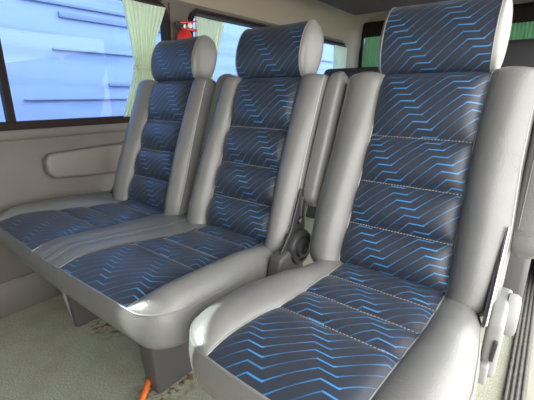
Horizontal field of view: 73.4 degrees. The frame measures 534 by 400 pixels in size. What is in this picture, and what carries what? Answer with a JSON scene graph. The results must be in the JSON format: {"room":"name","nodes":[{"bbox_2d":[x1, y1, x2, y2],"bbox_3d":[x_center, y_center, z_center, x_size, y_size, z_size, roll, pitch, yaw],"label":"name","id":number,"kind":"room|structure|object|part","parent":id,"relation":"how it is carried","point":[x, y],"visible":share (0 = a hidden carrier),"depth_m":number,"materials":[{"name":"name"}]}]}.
{"room":"vehicle interior","nodes":[
{"label":"vehicle interior","id":0,"kind":"room"},
{"bbox_2d":[0,0,342,318],"bbox_3d":[-1.030,-0.178,1.317,0.056,1.310,5.900,13,21,36],"label":"wall","id":1,"kind":"structure","parent":0,"point":[24,179],"depth_m":1.46,"materials":[{"name":"plastic"}]},
{"bbox_2d":[43,142,122,177],"bbox_3d":[-0.765,-0.174,1.588,0.047,0.136,0.405,13,21,36],"label":"armrest","id":2,"kind":"object","parent":1,"relation":"attached to","point":[101,159],"depth_m":1.53,"materials":[{"name":"grey plastic"}]},
{"bbox_2d":[168,2,187,39],"bbox_3d":[-0.449,-0.726,1.878,0.012,0.540,0.122,13,21,36],"label":"trim","id":3,"kind":"structure","parent":1,"relation":"attached to","point":[177,12],"depth_m":1.80,"materials":[{"name":"plastic"}]},
{"bbox_2d":[0,0,364,130],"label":"window","id":4,"kind":"structure","parent":1,"relation":"in","point":[11,123],"depth_m":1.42,"materials":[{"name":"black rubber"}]},
{"bbox_2d":[122,0,165,116],"bbox_3d":[-0.574,-0.653,1.686,0.050,0.501,0.276,13,21,36],"label":"window curtain","id":5,"kind":"object","parent":4,"relation":"hanging from","point":[143,20],"visible":0.8,"depth_m":1.65,"materials":[{"name":"green fabric"}]},
{"bbox_3d":[-1.052,-0.743,1.052,0.012,0.033,1.768,13,21,36],"label":"curtain rail","id":6,"kind":"part","parent":4,"relation":"part of","materials":[{"name":"grey plastic"}]},
{"bbox_2d":[175,20,196,38],"bbox_3d":[-0.405,-0.729,1.837,0.119,0.368,0.093,-6,18,-18],"label":"fire extinguisher","id":7,"kind":"object","parent":1,"relation":"attached to","point":[184,32],"visible":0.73,"depth_m":1.77,"materials":[{"name":"red metal"}]},
{"bbox_3d":[-0.399,-0.896,1.802,0.018,0.028,0.107,13,21,36],"label":"squeeze handle","id":8,"kind":"part","parent":7,"relation":"part of","materials":[{"name":"red metal"}]},
{"bbox_2d":[188,8,270,36],"bbox_3d":[-0.165,-0.822,2.241,0.054,0.561,0.816,13,21,36],"label":"window","id":9,"kind":"structure","parent":1,"relation":"in","point":[198,12],"depth_m":2.04,"materials":[{"name":"black plastic"}]},
{"bbox_2d":[195,16,223,79],"bbox_3d":[-0.320,-0.747,1.993,0.038,0.476,0.256,13,21,36],"label":"window curtain","id":10,"kind":"object","parent":9,"relation":"hanging from","point":[213,29],"visible":0.27,"depth_m":1.95,"materials":[{"name":"green fabric"}]},
{"bbox_3d":[-0.148,-1.071,2.153,0.012,0.033,0.728,13,21,36],"label":"curtain rail","id":11,"kind":"part","parent":9,"relation":"part of","materials":[{"name":"grey plastic"}]},
{"bbox_2d":[324,38,345,46],"bbox_3d":[0.431,-1.039,2.967,0.054,0.561,0.888,13,21,36],"label":"window","id":12,"kind":"structure","parent":1,"relation":"in","point":[326,41],"depth_m":3.03,"materials":[{"name":"black plastic"}]},
{"bbox_2d":[333,45,346,68],"bbox_3d":[0.636,-1.097,3.156,0.033,0.480,0.253,13,21,36],"label":"window curtain","id":13,"kind":"object","parent":12,"relation":"hanging from","point":[340,53],"visible":0.41,"depth_m":3.09,"materials":[{"name":"green fabric"}]},
{"bbox_2d":[343,22,365,67],"bbox_3d":[0.776,-1.260,3.283,0.237,0.860,0.057,-6,18,-18],"label":"trim","id":14,"kind":"structure","parent":1,"relation":"attached to","point":[353,40],"depth_m":3.27,"materials":[{"name":"beige"}]},
{"bbox_2d":[0,216,514,399],"bbox_3d":[-0.366,0.623,1.011,1.705,0.050,5.900,13,21,36],"label":"floor","id":15,"kind":"structure","parent":0,"point":[44,355],"depth_m":1.19,"materials":[{"name":"carpet"}]},
{"bbox_2d":[139,379,150,399],"bbox_3d":[-0.393,0.597,0.939,0.112,0.038,0.780,7,18,21],"label":"hose","id":16,"kind":"object","parent":15,"relation":"on","point":[147,384],"visible":0.33,"depth_m":1.04,"materials":[{"name":"orange rubber"}]},
{"bbox_2d":[0,19,348,393],"bbox_3d":[-0.385,-0.025,1.225,1.114,1.069,0.738,13,21,36],"label":"seat","id":17,"kind":"object","parent":15,"relation":"on","point":[215,183],"visible":0.98,"depth_m":1.08,"materials":[{"name":"blue fabric"}]},
{"bbox_3d":[-0.609,0.293,1.470,0.063,0.320,0.438,13,21,36],"label":"pedestal leg","id":18,"kind":"part","parent":17,"relation":"part of","materials":[{"name":"grey plastic"}]},
{"bbox_2d":[0,229,268,349],"bbox_3d":[-0.488,0.141,1.188,1.055,0.121,0.479,13,21,36],"label":"seat cushion","id":19,"kind":"object","parent":17,"relation":"on","point":[150,285],"depth_m":0.91,"materials":[{"name":"blue fabric"}]},
{"bbox_3d":[-0.219,0.381,1.175,0.096,0.320,0.438,13,21,36],"label":"pedestal leg","id":20,"kind":"part","parent":17,"relation":"part of","materials":[{"name":"grey plastic"}]},
{"bbox_3d":[-0.412,-0.206,1.435,0.447,0.528,0.253,13,21,36],"label":"backrest","id":21,"kind":"part","parent":17,"relation":"part of","materials":[{"name":"blue fabric"}]},
{"bbox_3d":[-0.189,-0.213,1.313,0.054,0.479,0.243,13,21,36],"label":"armrest","id":22,"kind":"part","parent":17,"relation":"part of","materials":[{"name":"grey leather"}]},
{"bbox_3d":[-0.037,-0.122,1.153,0.429,0.528,0.253,13,21,36],"label":"backrest","id":23,"kind":"part","parent":17,"relation":"part of","materials":[{"name":"blue fabric"}]},
{"bbox_3d":[0.093,0.058,0.998,0.011,0.020,0.020,13,21,36],"label":"knob","id":24,"kind":"part","parent":17,"relation":"part of","materials":[{"name":"grey plastic"}]},
{"bbox_3d":[0.099,0.018,1.000,0.003,0.056,0.008,13,21,36],"label":"slot rail","id":25,"kind":"part","parent":17,"relation":"part of","materials":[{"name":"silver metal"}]},
{"bbox_3d":[0.170,-0.172,1.019,0.049,0.372,0.193,13,21,36],"label":"armrest","id":26,"kind":"part","parent":17,"relation":"part of","materials":[{"name":"grey leather"}]},
{"bbox_2d":[189,0,533,399],"bbox_3d":[0.250,0.105,0.770,0.549,1.074,0.762,13,21,36],"label":"seat","id":27,"kind":"object","parent":15,"relation":"on","point":[426,197],"visible":1,"depth_m":0.76,"materials":[{"name":"blue fabric"}]},
{"bbox_2d":[189,335,481,399],"bbox_3d":[0.142,0.285,0.725,0.496,0.131,0.481,13,21,36],"label":"seat cushion","id":28,"kind":"object","parent":27,"relation":"on","point":[227,367],"depth_m":0.58,"materials":[{"name":"blue fabric"}]},
{"bbox_3d":[0.361,-0.043,0.886,0.450,0.528,0.253,13,21,36],"label":"backrest","id":29,"kind":"part","parent":27,"relation":"part of","materials":[{"name":"blue fabric"}]},
{"bbox_3d":[0.435,0.345,0.722,0.017,0.043,0.028,13,21,36],"label":"recliner lever","id":30,"kind":"part","parent":27,"relation":"part of","materials":[{"name":"grey plastic"}]},
{"bbox_3d":[0.581,-0.087,0.745,0.068,0.407,0.205,13,21,36],"label":"armrest","id":31,"kind":"part","parent":27,"relation":"part of","materials":[{"name":"grey leather"}]},
{"bbox_2d":[306,38,533,218],"bbox_3d":[0.839,-0.415,2.372,1.440,1.163,0.707,13,21,36],"label":"seat","id":32,"kind":"object","parent":15,"relation":"on","point":[519,52],"visible":0.09,"depth_m":2.07,"materials":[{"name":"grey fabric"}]},
{"bbox_3d":[0.613,-0.697,2.782,0.450,0.628,0.242,13,21,36],"label":"backrest","id":33,"kind":"part","parent":32,"relation":"part of","materials":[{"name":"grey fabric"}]},
{"bbox_3d":[1.352,-0.586,2.208,0.450,0.743,0.243,13,21,36],"label":"backrest","id":34,"kind":"part","parent":32,"relation":"part of","materials":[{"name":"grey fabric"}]},
{"bbox_2d":[503,252,530,297],"bbox_3d":[1.129,0.220,1.611,0.102,0.380,0.715,13,21,36],"label":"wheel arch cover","id":35,"kind":"object","parent":15,"relation":"on","point":[517,270],"visible":0.12,"depth_m":1.34,"materials":[{"name":"grey plastic"}]},
{"bbox_2d":[503,259,533,399],"bbox_3d":[0.778,0.568,1.117,0.052,0.034,3.300,13,21,36],"label":"trim","id":36,"kind":"structure","parent":15,"relation":"on","point":[518,371],"depth_m":1.24,"materials":[{"name":"plastic"}]},
{"bbox_2d":[526,331,533,399],"bbox_3d":[0.530,0.705,0.730,0.064,0.052,2.350,13,21,36],"label":"trim","id":37,"kind":"structure","parent":15,"relation":"attached to","point":[530,385],"depth_m":1.13,"materials":[{"name":"grey plastic"}]},
{"bbox_2d":[179,0,389,39],"bbox_3d":[-0.333,-0.773,0.567,1.830,0.260,5.900,13,21,36],"label":"ceiling","id":38,"kind":"structure","parent":0,"point":[336,23],"depth_m":2.50,"materials":[{"name":"beige plastic"}]},
{"bbox_2d":[319,0,449,14],"bbox_3d":[0.943,-1.249,2.059,1.240,0.102,0.773,13,21,36],"label":"air duct","id":39,"kind":"object","parent":38,"relation":"attached to","point":[355,7],"visible":0.95,"depth_m":2.35,"materials":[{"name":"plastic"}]},
{"bbox_2d":[366,0,533,22],"bbox_3d":[1.494,-0.804,2.981,1.730,1.560,0.050,13,21,36],"label":"wall","id":40,"kind":"structure","parent":0,"point":[381,17],"depth_m":3.10,"materials":[{"name":"beige"}]},
{"bbox_2d":[358,2,533,67],"bbox_3d":[1.437,-1.213,2.885,1.470,0.537,0.039,13,21,36],"label":"window","id":41,"kind":"structure","parent":40,"relation":"in","point":[361,52],"depth_m":3.22,"materials":[{"name":"black plastic"}]},
{"bbox_2d":[363,5,533,37],"bbox_3d":[1.413,-1.385,2.802,1.390,0.105,0.030,13,21,36],"label":"roller blind","id":42,"kind":"object","parent":41,"relation":"attached to","point":[520,14],"visible":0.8,"depth_m":2.53,"materials":[{"name":"black fabric"}]},
{"bbox_2d":[362,36,379,66],"bbox_3d":[1.041,-1.240,3.116,0.449,0.358,0.032,13,21,36],"label":"curtain","id":43,"kind":"object","parent":42,"relation":"hanging from","point":[370,56],"visible":0.17,"depth_m":3.19,"materials":[{"name":"green fabric"}]},
{"bbox_2d":[509,21,533,39],"bbox_3d":[1.776,-1.075,2.562,0.381,0.358,0.032,13,21,36],"label":"curtain","id":44,"kind":"object","parent":42,"relation":"hanging from","point":[525,30],"visible":0.16,"depth_m":2.51,"materials":[{"name":"green fabric"}]}
]}

